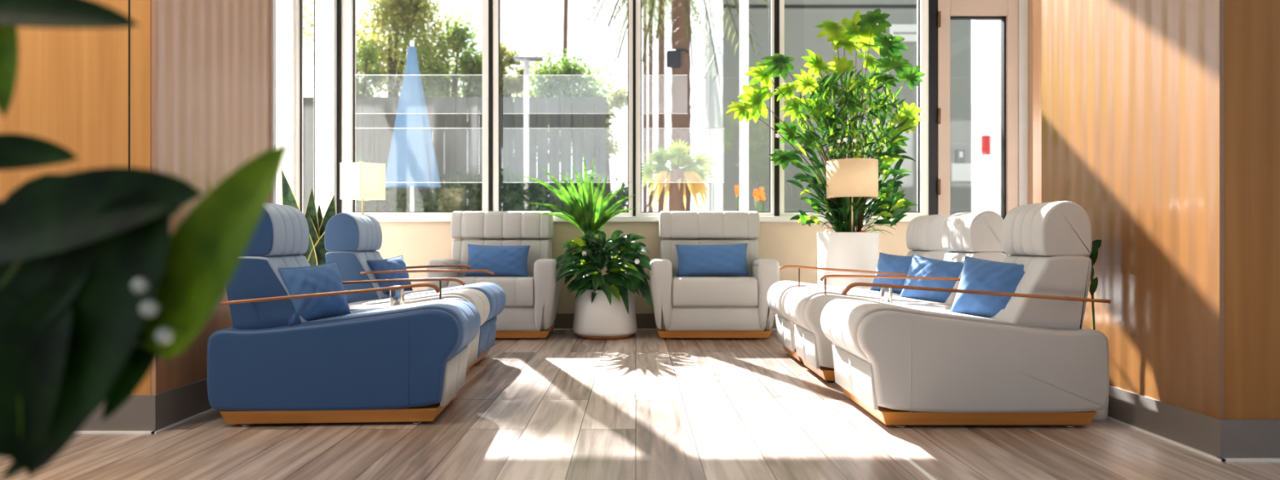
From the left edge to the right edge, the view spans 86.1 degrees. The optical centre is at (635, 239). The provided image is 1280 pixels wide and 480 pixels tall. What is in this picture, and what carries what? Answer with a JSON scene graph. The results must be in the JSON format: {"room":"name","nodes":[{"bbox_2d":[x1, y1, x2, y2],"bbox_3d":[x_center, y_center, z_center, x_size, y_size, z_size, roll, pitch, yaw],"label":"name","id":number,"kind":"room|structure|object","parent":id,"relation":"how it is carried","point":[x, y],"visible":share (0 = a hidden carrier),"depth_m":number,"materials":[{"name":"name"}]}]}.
{"room":"waiting lounge","nodes":[
{"label":"waiting lounge","id":0,"kind":"room"},
{"bbox_2d":[0,0,151,395],"bbox_3d":[-4.510,-1.575,3.308,4.980,4.750,0.905,0,0,0],"label":"wall","id":1,"kind":"structure","parent":0,"point":[71,91],"depth_m":2.85,"materials":[{"name":"brown wood"}]},
{"bbox_2d":[128,0,129,167],"bbox_3d":[-2.108,-1.653,2.855,0.006,4.595,0.002,0,0,0],"label":"trim","id":2,"kind":"structure","parent":1,"relation":"attached to","point":[128,0],"depth_m":2.85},
{"bbox_2d":[79,377,211,431],"bbox_3d":[-4.496,0.719,3.301,5.008,0.147,0.917,0,0,0],"label":"baseboard","id":3,"kind":"structure","parent":1,"relation":"attached to","point":[162,410],"depth_m":2.84,"materials":[{"name":"grey metal"}]},
{"bbox_2d":[77,408,214,433],"bbox_3d":[-4.490,0.796,3.295,5.020,0.008,0.930,0,0,0],"label":"trim","id":4,"kind":"structure","parent":1,"relation":"attached to","point":[211,409],"depth_m":2.84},
{"bbox_2d":[151,0,271,395],"bbox_3d":[-2.010,-1.653,3.308,0.020,4.595,0.903,0,0,0],"label":"wall panel","id":5,"kind":"object","parent":1,"relation":"attached to","point":[211,60],"visible":0.4,"depth_m":3.17,"materials":[{"name":"brown wood"}]},
{"bbox_2d":[271,0,275,204],"bbox_3d":[-2.009,-1.575,3.775,0.042,4.750,0.030,0,0,0],"label":"trim","id":6,"kind":"structure","parent":1,"relation":"attached to","point":[273,2],"depth_m":3.77,"materials":[{"name":"white paint"}]},
{"bbox_2d":[0,329,1279,479],"bbox_3d":[0.000,0.850,1.175,14.000,0.100,10.350,0,0,0],"label":"floor","id":7,"kind":"structure","parent":0,"point":[562,405],"depth_m":2.77,"materials":[{"name":"brown wood"}]},
{"bbox_2d":[0,0,288,479],"bbox_3d":[-0.703,0.225,0.880,0.576,1.150,0.300,0,0,0],"label":"plant","id":8,"kind":"object","parent":7,"relation":"on","point":[95,285],"visible":1,"depth_m":0.84,"materials":[{"name":"green plant"}]},
{"bbox_2d":[275,0,295,204],"bbox_3d":[-3.139,-1.510,6.185,0.179,4.620,0.170,0,0,0],"label":"trim","id":9,"kind":"structure","parent":7,"relation":"on","point":[285,9],"depth_m":6.10,"materials":[{"name":"white paint"}]},
{"bbox_2d":[281,169,346,266],"bbox_3d":[-2.171,0.158,4.739,0.471,1.284,0.382,0,0,0],"label":"snake plant","id":10,"kind":"object","parent":7,"relation":"on","point":[315,255],"visible":0.2,"depth_m":4.66,"materials":[{"name":"green plant"}]},
{"bbox_2d":[314,0,315,200],"bbox_3d":[-2.857,-1.510,6.200,0.038,4.620,0.140,0,0,0],"label":"trim","id":11,"kind":"structure","parent":7,"relation":"on","point":[314,0],"depth_m":6.13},
{"bbox_2d":[207,203,480,426],"bbox_3d":[-1.295,0.315,3.178,1.072,0.969,0.551,0,0,-3],"label":"recliner chair","id":12,"kind":"object","parent":7,"relation":"on","point":[407,362],"visible":0.87,"depth_m":2.93,"materials":[{"name":"blue fabric"}]},
{"bbox_2d":[277,261,351,326],"bbox_3d":[-1.449,0.240,3.090,0.195,0.278,0.300,0,0,23],"label":"throw pillow","id":13,"kind":"object","parent":12,"relation":"on","point":[326,277],"visible":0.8,"depth_m":3.03,"materials":[{"name":"blue fabric"}]},
{"bbox_2d":[272,297,480,357],"bbox_3d":[-1.195,0.401,3.183,0.872,0.227,0.445,0,0,-3],"label":"seat cushion","id":14,"kind":"object","parent":12,"relation":"on","point":[467,316],"depth_m":3.00,"materials":[{"name":"blue fabric"}]},
{"bbox_2d":[339,160,385,214],"bbox_3d":[-1.990,0.120,5.000,0.259,1.360,0.259,0,0,25],"label":"floor lamp","id":15,"kind":"object","parent":7,"relation":"on","point":[360,180],"visible":0.89,"depth_m":4.96,"materials":[{"name":"beige fabric"}]},
{"bbox_2d":[348,304,390,311],"bbox_3d":[-1.375,0.574,3.583,0.490,0.452,0.235,0,0,0],"label":"side table","id":16,"kind":"object","parent":7,"relation":"on","point":[352,307],"visible":0.02,"depth_m":3.59,"materials":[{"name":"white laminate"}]},
{"bbox_2d":[390,285,404,306],"bbox_3d":[-1.246,0.294,3.580,0.072,0.108,0.072,0,0,0],"label":"steel cup","id":17,"kind":"object","parent":16,"relation":"on","point":[397,296],"visible":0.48,"depth_m":3.55,"materials":[{"name":"silver metal"}]},
{"bbox_2d":[324,213,506,367],"bbox_3d":[-1.409,0.315,4.450,1.093,0.969,0.570,0,0,0],"label":"recliner chair","id":18,"kind":"object","parent":7,"relation":"on","point":[351,240],"visible":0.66,"depth_m":4.22,"materials":[{"name":"blue fabric"}]},
{"bbox_2d":[366,255,413,294],"bbox_3d":[-1.573,0.230,4.399,0.178,0.259,0.270,0,0,19],"label":"throw pillow","id":19,"kind":"object","parent":18,"relation":"on","point":[397,263],"visible":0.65,"depth_m":4.34,"materials":[{"name":"blue fabric"}]},
{"bbox_2d":[381,282,506,321],"bbox_3d":[-1.319,0.401,4.450,0.872,0.227,0.465,0,0,0],"label":"seat cushion","id":20,"kind":"object","parent":18,"relation":"on","point":[495,295],"depth_m":4.37,"materials":[{"name":"blue fabric"}]},
{"bbox_2d":[347,288,489,373],"bbox_3d":[-1.404,0.544,3.930,1.072,0.513,0.423,0,0,0],"label":"seat","id":21,"kind":"object","parent":7,"relation":"on","point":[477,297],"visible":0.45,"depth_m":3.88,"materials":[{"name":"grey fabric"}]},
{"bbox_2d":[347,288,489,325],"bbox_3d":[-1.304,0.401,3.930,0.872,0.227,0.345,0,0,0],"label":"seat cushion","id":22,"kind":"object","parent":21,"relation":"on","point":[477,297],"depth_m":3.87,"materials":[{"name":"grey fabric"}]},
{"bbox_2d":[426,211,562,339],"bbox_3d":[-1.150,0.276,5.734,1.030,1.048,0.642,0,0,0],"label":"armchair","id":23,"kind":"object","parent":7,"relation":"on","point":[530,310],"visible":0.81,"depth_m":5.62,"materials":[{"name":"grey fabric"}]},
{"bbox_2d":[448,276,533,306],"bbox_3d":[-1.150,0.418,5.634,0.680,0.239,0.431,0,0,0],"label":"seat cushion","id":24,"kind":"object","parent":23,"relation":"on","point":[518,291],"depth_m":5.43,"materials":[{"name":"grey fabric"}]},
{"bbox_2d":[465,244,530,276],"bbox_3d":[-1.143,0.171,5.679,0.526,0.276,0.148,0,0,2],"label":"throw pillow","id":25,"kind":"object","parent":23,"relation":"on","point":[502,260],"visible":0.95,"depth_m":5.64,"materials":[{"name":"blue fabric"}]},
{"bbox_2d":[520,155,651,339],"bbox_3d":[-0.436,0.036,5.621,1.138,1.528,0.710,0,0,-4],"label":"potted plant","id":26,"kind":"object","parent":7,"relation":"on","point":[605,305],"visible":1,"depth_m":5.49,"materials":[{"name":"green plant"}]},
{"bbox_2d":[648,211,779,339],"bbox_3d":[0.630,0.276,5.734,1.030,1.048,0.642,0,0,0],"label":"armchair","id":27,"kind":"object","parent":7,"relation":"on","point":[700,306],"visible":0.98,"depth_m":5.45,"materials":[{"name":"grey fabric"}]},
{"bbox_2d":[675,243,749,276],"bbox_3d":[0.632,0.166,5.678,0.602,0.278,0.157,0,0,-5],"label":"throw pillow","id":28,"kind":"object","parent":27,"relation":"on","point":[730,259],"visible":1,"depth_m":5.63,"materials":[{"name":"blue fabric"}]},
{"bbox_2d":[671,276,758,306],"bbox_3d":[0.630,0.418,5.634,0.680,0.239,0.431,0,0,0],"label":"seat cushion","id":29,"kind":"object","parent":27,"relation":"on","point":[686,291],"depth_m":5.42,"materials":[{"name":"grey fabric"}]},
{"bbox_2d":[725,8,924,288],"bbox_3d":[1.511,-0.510,5.396,1.644,2.620,0.567,0,0,0],"label":"potted plant","id":30,"kind":"object","parent":7,"relation":"on","point":[842,248],"visible":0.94,"depth_m":5.32,"materials":[{"name":"green plant"}]},
{"bbox_2d":[826,158,878,231],"bbox_3d":[1.641,-0.314,5.200,0.380,0.569,0.380,0,0,0],"label":"floor lamp","id":31,"kind":"object","parent":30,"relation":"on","point":[845,177],"visible":0.94,"depth_m":5.04,"materials":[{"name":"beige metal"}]},
{"bbox_2d":[767,213,949,361],"bbox_3d":[1.530,0.315,4.648,1.220,0.969,0.507,0,0,0],"label":"recliner chair","id":32,"kind":"object","parent":7,"relation":"on","point":[923,233],"visible":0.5,"depth_m":4.48,"materials":[{"name":"grey fabric"}]},
{"bbox_2d":[767,280,900,319],"bbox_3d":[1.434,0.401,4.650,1.012,0.227,0.425,0,0,0],"label":"seat cushion","id":33,"kind":"object","parent":32,"relation":"on","point":[775,294],"depth_m":4.57,"materials":[{"name":"grey fabric"}]},
{"bbox_2d":[870,252,911,293],"bbox_3d":[1.754,0.230,4.620,0.197,0.288,0.309,0,0,-30],"label":"throw pillow","id":34,"kind":"object","parent":32,"relation":"on","point":[886,262],"visible":0.5,"depth_m":4.57,"materials":[{"name":"blue fabric"}]},
{"bbox_2d":[784,210,1006,382],"bbox_3d":[1.534,0.315,4.070,1.212,0.969,0.543,0,0,0],"label":"recliner chair","id":35,"kind":"object","parent":7,"relation":"on","point":[977,234],"visible":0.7,"depth_m":3.87,"materials":[{"name":"grey fabric"}]},
{"bbox_2d":[784,285,952,331],"bbox_3d":[1.434,0.401,4.070,1.012,0.227,0.465,0,0,0],"label":"seat cushion","id":36,"kind":"object","parent":35,"relation":"on","point":[796,301],"depth_m":3.94,"materials":[{"name":"grey fabric"}]},
{"bbox_2d":[899,254,964,302],"bbox_3d":[1.753,0.245,4.019,0.215,0.314,0.375,0,0,-29],"label":"throw pillow","id":37,"kind":"object","parent":35,"relation":"on","point":[920,266],"visible":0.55,"depth_m":3.97,"materials":[{"name":"blue fabric"}]},
{"bbox_2d":[874,433,936,479],"bbox_3d":[0.993,0.799,1.865,0.015,0.002,1.930,0,0,0],"label":"trim","id":38,"kind":"structure","parent":7,"relation":"on","point":[878,435],"depth_m":2.51,"materials":[{"name":"white"}]},
{"bbox_2d":[893,302,945,309],"bbox_3d":[1.375,0.573,3.655,0.450,0.455,0.240,0,0,0],"label":"side table","id":39,"kind":"object","parent":7,"relation":"on","point":[922,304],"visible":0.1,"depth_m":3.65,"materials":[{"name":"white laminate"}]},
{"bbox_2d":[880,287,892,302],"bbox_3d":[1.338,0.295,3.660,0.060,0.100,0.060,0,0,0],"label":"steel cup","id":40,"kind":"object","parent":39,"relation":"on","point":[886,292],"visible":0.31,"depth_m":3.63,"materials":[{"name":"silver metal"}]},
{"bbox_2d":[820,200,1111,427],"bbox_3d":[1.431,0.315,3.178,1.137,0.969,0.648,0,0,0],"label":"recliner chair","id":41,"kind":"object","parent":7,"relation":"on","point":[1034,362],"visible":0.98,"depth_m":2.88,"materials":[{"name":"grey fabric"}]},
{"bbox_2d":[820,297,1048,359],"bbox_3d":[1.364,0.401,3.190,0.872,0.227,0.545,0,0,0],"label":"seat cushion","id":42,"kind":"object","parent":41,"relation":"on","point":[842,319],"depth_m":3.00,"materials":[{"name":"grey fabric"}]},
{"bbox_2d":[949,256,1025,317],"bbox_3d":[1.665,0.235,3.171,0.212,0.312,0.374,0,0,-27],"label":"throw pillow","id":43,"kind":"object","parent":41,"relation":"on","point":[977,274],"visible":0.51,"depth_m":3.14,"materials":[{"name":"blue fabric"}]},
{"bbox_2d":[1088,240,1108,421],"bbox_3d":[2.046,0.399,3.075,0.126,0.802,0.118,0,0,-26],"label":"plant","id":44,"kind":"object","parent":7,"relation":"on","point":[1101,415],"visible":0.4,"depth_m":3.05,"materials":[{"name":"green plant"}]},
{"bbox_2d":[376,222,912,313],"bbox_3d":[0.035,0.319,6.230,5.349,0.961,0.160,0,0,0],"label":"wall","id":45,"kind":"structure","parent":0,"point":[788,243],"depth_m":6.15,"materials":[{"name":"beige paint"}]},
{"bbox_2d":[315,0,337,217],"bbox_3d":[-2.755,-1.510,6.170,0.167,4.620,0.200,0,0,0],"label":"trim","id":46,"kind":"structure","parent":45,"relation":"attached to","point":[326,11],"depth_m":6.07,"materials":[{"name":"white paint"}]},
{"bbox_2d":[337,0,341,213],"bbox_3d":[-2.655,-1.510,6.200,0.032,4.620,0.140,0,0,0],"label":"trim","id":47,"kind":"structure","parent":45,"relation":"attached to","point":[339,2],"depth_m":6.13,"materials":[{"name":"metal"}]},
{"bbox_2d":[341,0,488,216],"bbox_3d":[-1.980,-2.016,6.200,1.320,3.609,0.100,0,0,0],"label":"window","id":48,"kind":"structure","parent":45,"relation":"in","point":[348,74],"depth_m":6.15,"materials":[{"name":"white metal"}]},
{"bbox_2d":[488,0,493,211],"bbox_3d":[-1.300,-2.016,6.207,0.038,3.609,0.125,0,0,0],"label":"trim","id":49,"kind":"structure","parent":45,"relation":"attached to","point":[490,2],"depth_m":6.14,"materials":[{"name":"black metal"}]},
{"bbox_2d":[493,0,632,216],"bbox_3d":[-0.653,-2.016,6.200,1.256,3.609,0.100,0,0,0],"label":"window","id":50,"kind":"structure","parent":45,"relation":"in","point":[496,3],"depth_m":6.15,"materials":[{"name":"white metal"}]},
{"bbox_2d":[632,0,635,216],"bbox_3d":[-0.013,-2.016,6.207,0.026,3.609,0.125,0,0,0],"label":"trim","id":51,"kind":"structure","parent":45,"relation":"attached to","point":[633,1],"depth_m":6.14,"materials":[{"name":"black metal"}]},
{"bbox_2d":[372,216,917,222],"bbox_3d":[0.022,-0.186,6.195,5.375,0.050,0.230,0,0,0],"label":"trim","id":52,"kind":"structure","parent":45,"relation":"on","point":[380,219],"depth_m":6.08,"materials":[{"name":"white"}]},
{"bbox_2d":[554,313,776,328],"bbox_3d":[0.035,0.727,6.143,5.349,0.134,0.015,0,0,0],"label":"baseboard","id":53,"kind":"structure","parent":45,"relation":"attached to","point":[562,321],"depth_m":6.13,"materials":[{"name":"brown wood"}]},
{"bbox_2d":[553,328,777,329],"bbox_3d":[0.035,0.797,6.135,5.349,0.006,0.030,0,0,0],"label":"trim","id":54,"kind":"structure","parent":45,"relation":"attached to","point":[553,329],"depth_m":6.12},
{"bbox_2d":[635,0,773,216],"bbox_3d":[0.621,-2.016,6.200,1.243,3.609,0.100,0,0,0],"label":"window","id":55,"kind":"structure","parent":45,"relation":"in","point":[638,2],"depth_m":6.15,"materials":[{"name":"white metal"}]},
{"bbox_2d":[773,0,779,216],"bbox_3d":[1.265,-2.016,6.207,0.045,3.609,0.125,0,0,0],"label":"trim","id":56,"kind":"structure","parent":45,"relation":"attached to","point":[776,2],"depth_m":6.14,"materials":[{"name":"metal"}]},
{"bbox_2d":[779,0,928,216],"bbox_3d":[1.957,-2.016,6.200,1.339,3.609,0.100,0,0,0],"label":"window","id":57,"kind":"structure","parent":45,"relation":"in","point":[922,5],"depth_m":6.15,"materials":[{"name":"white metal"}]},
{"bbox_2d":[928,0,937,215],"bbox_3d":[2.668,-1.510,6.207,0.083,4.620,0.125,0,0,0],"label":"trim","id":58,"kind":"structure","parent":45,"relation":"attached to","point":[932,4],"depth_m":6.14,"materials":[{"name":"black metal"}]},
{"bbox_2d":[937,0,1017,255],"bbox_3d":[3.064,-0.710,6.179,0.727,3.020,0.122,0,0,0],"label":"door","id":59,"kind":"structure","parent":45,"relation":"in","point":[1006,11],"depth_m":6.14,"materials":[{"name":"brown wood"}]},
{"bbox_2d":[1027,0,1041,204],"bbox_3d":[3.612,-0.715,6.160,0.216,3.030,0.220,0,0,0],"label":"wall","id":60,"kind":"structure","parent":0,"point":[1034,6],"depth_m":6.05,"materials":[{"name":"beige paint"}]},
{"bbox_2d":[1017,0,1027,205],"bbox_3d":[3.466,-0.715,6.200,0.077,3.030,0.140,0,0,0],"label":"trim","id":61,"kind":"structure","parent":60,"relation":"attached to","point":[1022,4],"depth_m":6.13,"materials":[{"name":"beige paint"}]},
{"bbox_2d":[1225,0,1279,419],"bbox_3d":[4.575,-1.575,3.050,4.850,4.750,1.100,0,0,0],"label":"wall","id":62,"kind":"structure","parent":0,"point":[1252,27],"depth_m":2.50,"materials":[{"name":"brown wood"}]},
{"bbox_2d":[1041,0,1225,419],"bbox_3d":[2.140,-1.648,3.051,0.020,4.604,1.098,0,0,0],"label":"wall panel","id":63,"kind":"object","parent":62,"relation":"attached to","point":[1133,91],"visible":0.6,"depth_m":2.85,"materials":[{"name":"brown wood"}]},
{"bbox_2d":[1106,416,1279,462],"bbox_3d":[4.555,0.796,3.038,4.890,0.008,1.125,0,0,0],"label":"trim","id":64,"kind":"structure","parent":62,"relation":"attached to","point":[1221,460],"depth_m":2.55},
{"bbox_2d":[1107,385,1279,457],"bbox_3d":[4.561,0.723,3.044,4.878,0.138,1.112,0,0,0],"label":"baseboard","id":65,"kind":"structure","parent":62,"relation":"attached to","point":[1220,438],"depth_m":2.58,"materials":[{"name":"grey metal"}]},
{"bbox_3d":[0.185,-3.885,6.230,7.270,0.130,0.160,0,0,0],"label":"wall","id":66,"kind":"structure","parent":0,"visible":0},
{"bbox_2d":[295,0,314,213],"bbox_3d":[-2.963,-1.560,6.200,0.173,4.520,0.100,0,0,0],"label":"window","id":67,"kind":"structure","parent":66,"relation":"in","point":[299,3],"depth_m":6.17,"materials":[{"name":"white metal"}]},
{"label":"outside","id":68,"kind":"structure","parent":0,"visible":0},
{"bbox_3d":[0.000,0.910,33.180,80.000,0.100,53.640,0,0,0],"label":"ground","id":69,"kind":"structure","parent":68,"visible":0},
{"bbox_2d":[355,39,390,97],"bbox_3d":[-5.916,-1.663,14.442,1.309,5.052,1.096,0,0,0],"label":"leafy tree","id":70,"kind":"object","parent":69,"relation":"on","point":[367,50],"visible":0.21,"depth_m":14.40,"materials":[{"name":"green plant"}]},
{"bbox_2d":[355,153,404,211],"bbox_3d":[-4.258,-0.262,11.017,1.121,2.257,0.778,0,0,0],"label":"shrub","id":71,"kind":"object","parent":69,"relation":"on","point":[384,206],"visible":0.18,"depth_m":10.96,"materials":[{"name":"green plant"}]},
{"bbox_2d":[302,0,473,97],"bbox_3d":[-5.557,-4.887,15.589,4.120,11.499,2.721,0,0,5],"label":"leafy tree","id":72,"kind":"object","parent":69,"relation":"on","point":[409,14],"visible":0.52,"depth_m":15.12,"materials":[{"name":"green plant"}]},
{"bbox_2d":[385,40,441,211],"bbox_3d":[-3.423,-1.097,10.500,0.896,3.913,0.538,0,0,0],"label":"umbrella","id":73,"kind":"object","parent":69,"relation":"on","point":[411,157],"visible":0.97,"depth_m":10.37,"materials":[{"name":"blue fabric"}]},
{"bbox_2d":[388,173,471,211],"bbox_3d":[-3.298,-0.105,11.014,1.289,1.944,1.048,0,0,0],"label":"shrub","id":74,"kind":"object","parent":69,"relation":"on","point":[442,201],"visible":0.53,"depth_m":10.90,"materials":[{"name":"green plant"}]},
{"bbox_2d":[391,13,482,208],"bbox_3d":[-3.991,-2.075,14.976,2.318,5.875,1.830,0,0,5],"label":"leafy tree","id":75,"kind":"object","parent":69,"relation":"on","point":[472,65],"visible":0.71,"depth_m":14.99,"materials":[{"name":"green plant"}]},
{"bbox_2d":[302,97,606,214],"bbox_3d":[-4.625,-0.924,13.020,8.125,3.568,0.040,0,0,0],"label":"fence","id":76,"kind":"object","parent":69,"relation":"on","point":[375,144],"visible":0.16,"depth_m":13.00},
{"bbox_2d":[449,168,502,211],"bbox_3d":[-2.674,-0.172,11.493,0.941,2.075,0.732,0,0,0],"label":"shrub","id":77,"kind":"object","parent":69,"relation":"on","point":[474,204],"visible":0.35,"depth_m":11.41,"materials":[{"name":"green plant"}]},
{"bbox_2d":[500,165,524,211],"bbox_3d":[-2.106,-0.192,11.497,0.806,2.111,0.552,0,0,0],"label":"shrub","id":78,"kind":"object","parent":69,"relation":"on","point":[510,188],"visible":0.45,"depth_m":11.40,"materials":[{"name":"green plant"}]},
{"bbox_2d":[500,40,533,173],"bbox_3d":[-2.672,-1.693,14.512,1.027,5.112,0.840,0,0,0],"label":"leafy tree","id":79,"kind":"object","parent":69,"relation":"on","point":[509,85],"visible":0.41,"depth_m":14.36,"materials":[{"name":"green plant"}]},
{"bbox_2d":[510,56,543,209],"bbox_3d":[-1.748,-1.031,11.000,0.510,3.782,0.200,0,0,0],"label":"street lamp","id":80,"kind":"object","parent":69,"relation":"on","point":[526,59],"visible":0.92,"depth_m":10.96,"materials":[{"name":"grey metal"}]},
{"bbox_2d":[504,171,583,211],"bbox_3d":[-1.373,-0.114,10.989,1.462,1.970,1.048,0,0,0],"label":"shrub","id":81,"kind":"object","parent":69,"relation":"on","point":[539,197],"visible":0.27,"depth_m":10.89,"materials":[{"name":"green plant"}]},
{"bbox_2d":[562,0,568,88],"bbox_3d":[-2.954,-7.176,29.949,3.378,16.073,4.106,0,0,-32],"label":"palm tree","id":82,"kind":"object","parent":69,"relation":"on","point":[565,2],"visible":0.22,"depth_m":29.92,"materials":[{"name":"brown plant"}]},
{"bbox_2d":[512,45,622,161],"bbox_3d":[-1.800,-1.790,15.627,3.071,5.307,1.957,0,0,-22],"label":"leafy tree","id":83,"kind":"object","parent":69,"relation":"on","point":[549,86],"visible":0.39,"depth_m":15.56,"materials":[{"name":"green plant"}]},
{"bbox_2d":[571,84,627,194],"bbox_3d":[-0.706,-1.271,14.963,1.413,4.270,1.022,0,0,0],"label":"leafy tree","id":84,"kind":"object","parent":69,"relation":"on","point":[618,97],"visible":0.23,"depth_m":14.87,"materials":[{"name":"green plant"}]},
{"bbox_2d":[577,164,627,211],"bbox_3d":[-0.498,-0.169,10.966,1.163,2.077,0.814,0,0,0],"label":"shrub","id":85,"kind":"object","parent":69,"relation":"on","point":[621,194],"visible":0.12,"depth_m":10.86,"materials":[{"name":"green plant"}]},
{"bbox_2d":[609,0,670,211],"bbox_3d":[0.349,-4.853,27.915,2.586,11.426,2.370,0,0,-31],"label":"palm tree","id":86,"kind":"object","parent":69,"relation":"on","point":[645,104],"visible":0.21,"depth_m":27.93,"materials":[{"name":"green plant"}]},
{"bbox_2d":[611,0,671,211],"bbox_3d":[0.356,-4.214,24.456,2.834,10.149,2.491,0,0,25],"label":"palm tree","id":87,"kind":"object","parent":69,"relation":"on","point":[650,41],"visible":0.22,"depth_m":24.43,"materials":[{"name":"green plant"}]},
{"bbox_2d":[611,0,703,211],"bbox_3d":[0.672,-3.767,20.972,2.857,9.254,2.993,0,0,0],"label":"palm tree","id":88,"kind":"object","parent":69,"relation":"on","point":[661,78],"visible":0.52,"depth_m":20.91,"materials":[{"name":"green plant"}]},
{"bbox_2d":[641,137,719,211],"bbox_3d":[0.623,-0.292,9.971,1.298,2.304,0.664,0,0,0],"label":"fan palm","id":89,"kind":"object","parent":69,"relation":"on","point":[675,192],"visible":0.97,"depth_m":9.98,"materials":[{"name":"green plant"}]},
{"bbox_2d":[644,34,724,211],"bbox_3d":[0.745,-1.808,14.900,2.381,5.333,0.022,0,0,0],"label":"wire","id":90,"kind":"object","parent":69,"relation":"on","point":[723,34],"visible":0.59,"depth_m":14.89,"materials":[{"name":"metal"}]},
{"bbox_2d":[585,0,786,211],"bbox_3d":[0.711,-2.616,12.926,3.712,6.951,3.628,0,0,32],"label":"palm tree","id":91,"kind":"object","parent":69,"relation":"on","point":[681,34],"visible":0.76,"depth_m":12.86,"materials":[{"name":"green plant"}]},
{"bbox_2d":[666,48,689,67],"bbox_3d":[0.788,-3.388,12.750,0.430,0.349,0.140,0,0,0],"label":"floodlight","id":92,"kind":"object","parent":91,"relation":"attached to","point":[673,57],"visible":1,"depth_m":12.68,"materials":[{"name":"metal"}]},
{"bbox_2d":[734,184,739,211],"bbox_3d":[1.429,0.049,9.398,0.144,1.622,0.099,0,0,0],"label":"flowers","id":93,"kind":"object","parent":69,"relation":"on","point":[736,187],"visible":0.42,"depth_m":9.39,"materials":[{"name":"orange plant"}]},
{"bbox_2d":[739,0,748,211],"bbox_3d":[1.366,-1.970,8.650,0.098,5.660,0.100,0,0,0],"label":"post","id":94,"kind":"object","parent":69,"relation":"on","point":[744,4],"visible":0.44,"depth_m":8.60,"materials":[{"name":"metal"}]},
{"bbox_2d":[752,186,766,211],"bbox_3d":[1.694,0.062,9.394,0.177,1.597,0.112,0,0,0],"label":"flowers","id":95,"kind":"object","parent":69,"relation":"on","point":[760,196],"visible":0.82,"depth_m":9.39,"materials":[{"name":"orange plant"}]},
{"bbox_2d":[704,0,971,215],"bbox_3d":[4.997,-3.170,17.385,6.079,8.060,4.030,0,0,0],"label":"building","id":96,"kind":"structure","parent":69,"relation":"on","point":[801,33],"depth_m":15.40,"materials":[{"name":"metal"}]},
{"bbox_2d":[888,24,916,42],"bbox_3d":[6.010,-4.629,15.357,0.654,0.383,0.077,0,0,0],"label":"wall sign","id":97,"kind":"object","parent":96,"relation":"attached to","point":[908,32],"visible":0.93,"depth_m":15.32,"materials":[{"name":"white plastic"}]},
{"bbox_2d":[955,149,964,162],"bbox_3d":[7.260,-1.877,15.345,0.175,0.289,0.101,0,0,0],"label":"intercom","id":98,"kind":"object","parent":96,"relation":"attached to","point":[959,153],"visible":1,"depth_m":15.30,"materials":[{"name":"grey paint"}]},
{"bbox_2d":[951,163,971,181],"bbox_3d":[7.311,-1.516,15.368,0.463,0.401,0.056,0,0,0],"label":"panel","id":99,"kind":"object","parent":96,"relation":"attached to","point":[959,171],"visible":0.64,"depth_m":15.34,"materials":[{"name":"white plastic"}]},
{"bbox_2d":[866,186,911,211],"bbox_3d":[3.551,0.053,9.468,0.821,1.627,0.463,0,0,-18],"label":"shrub","id":100,"kind":"object","parent":69,"relation":"on","point":[908,206],"visible":0.02,"depth_m":9.39,"materials":[{"name":"green plant"}]},
{"bbox_2d":[971,19,1000,215],"bbox_3d":[4.641,-2.170,9.050,0.375,6.060,0.100,0,0,0],"label":"pillar","id":101,"kind":"structure","parent":69,"relation":"on","point":[985,33],"depth_m":9.00,"materials":[{"name":"white paint"}]},
{"bbox_2d":[982,135,990,154],"bbox_3d":[4.592,-1.243,8.985,0.103,0.243,0.029,0,0,0],"label":"sign","id":102,"kind":"object","parent":101,"relation":"attached to","point":[985,139],"visible":1,"depth_m":8.97,"materials":[{"name":"plastic"}]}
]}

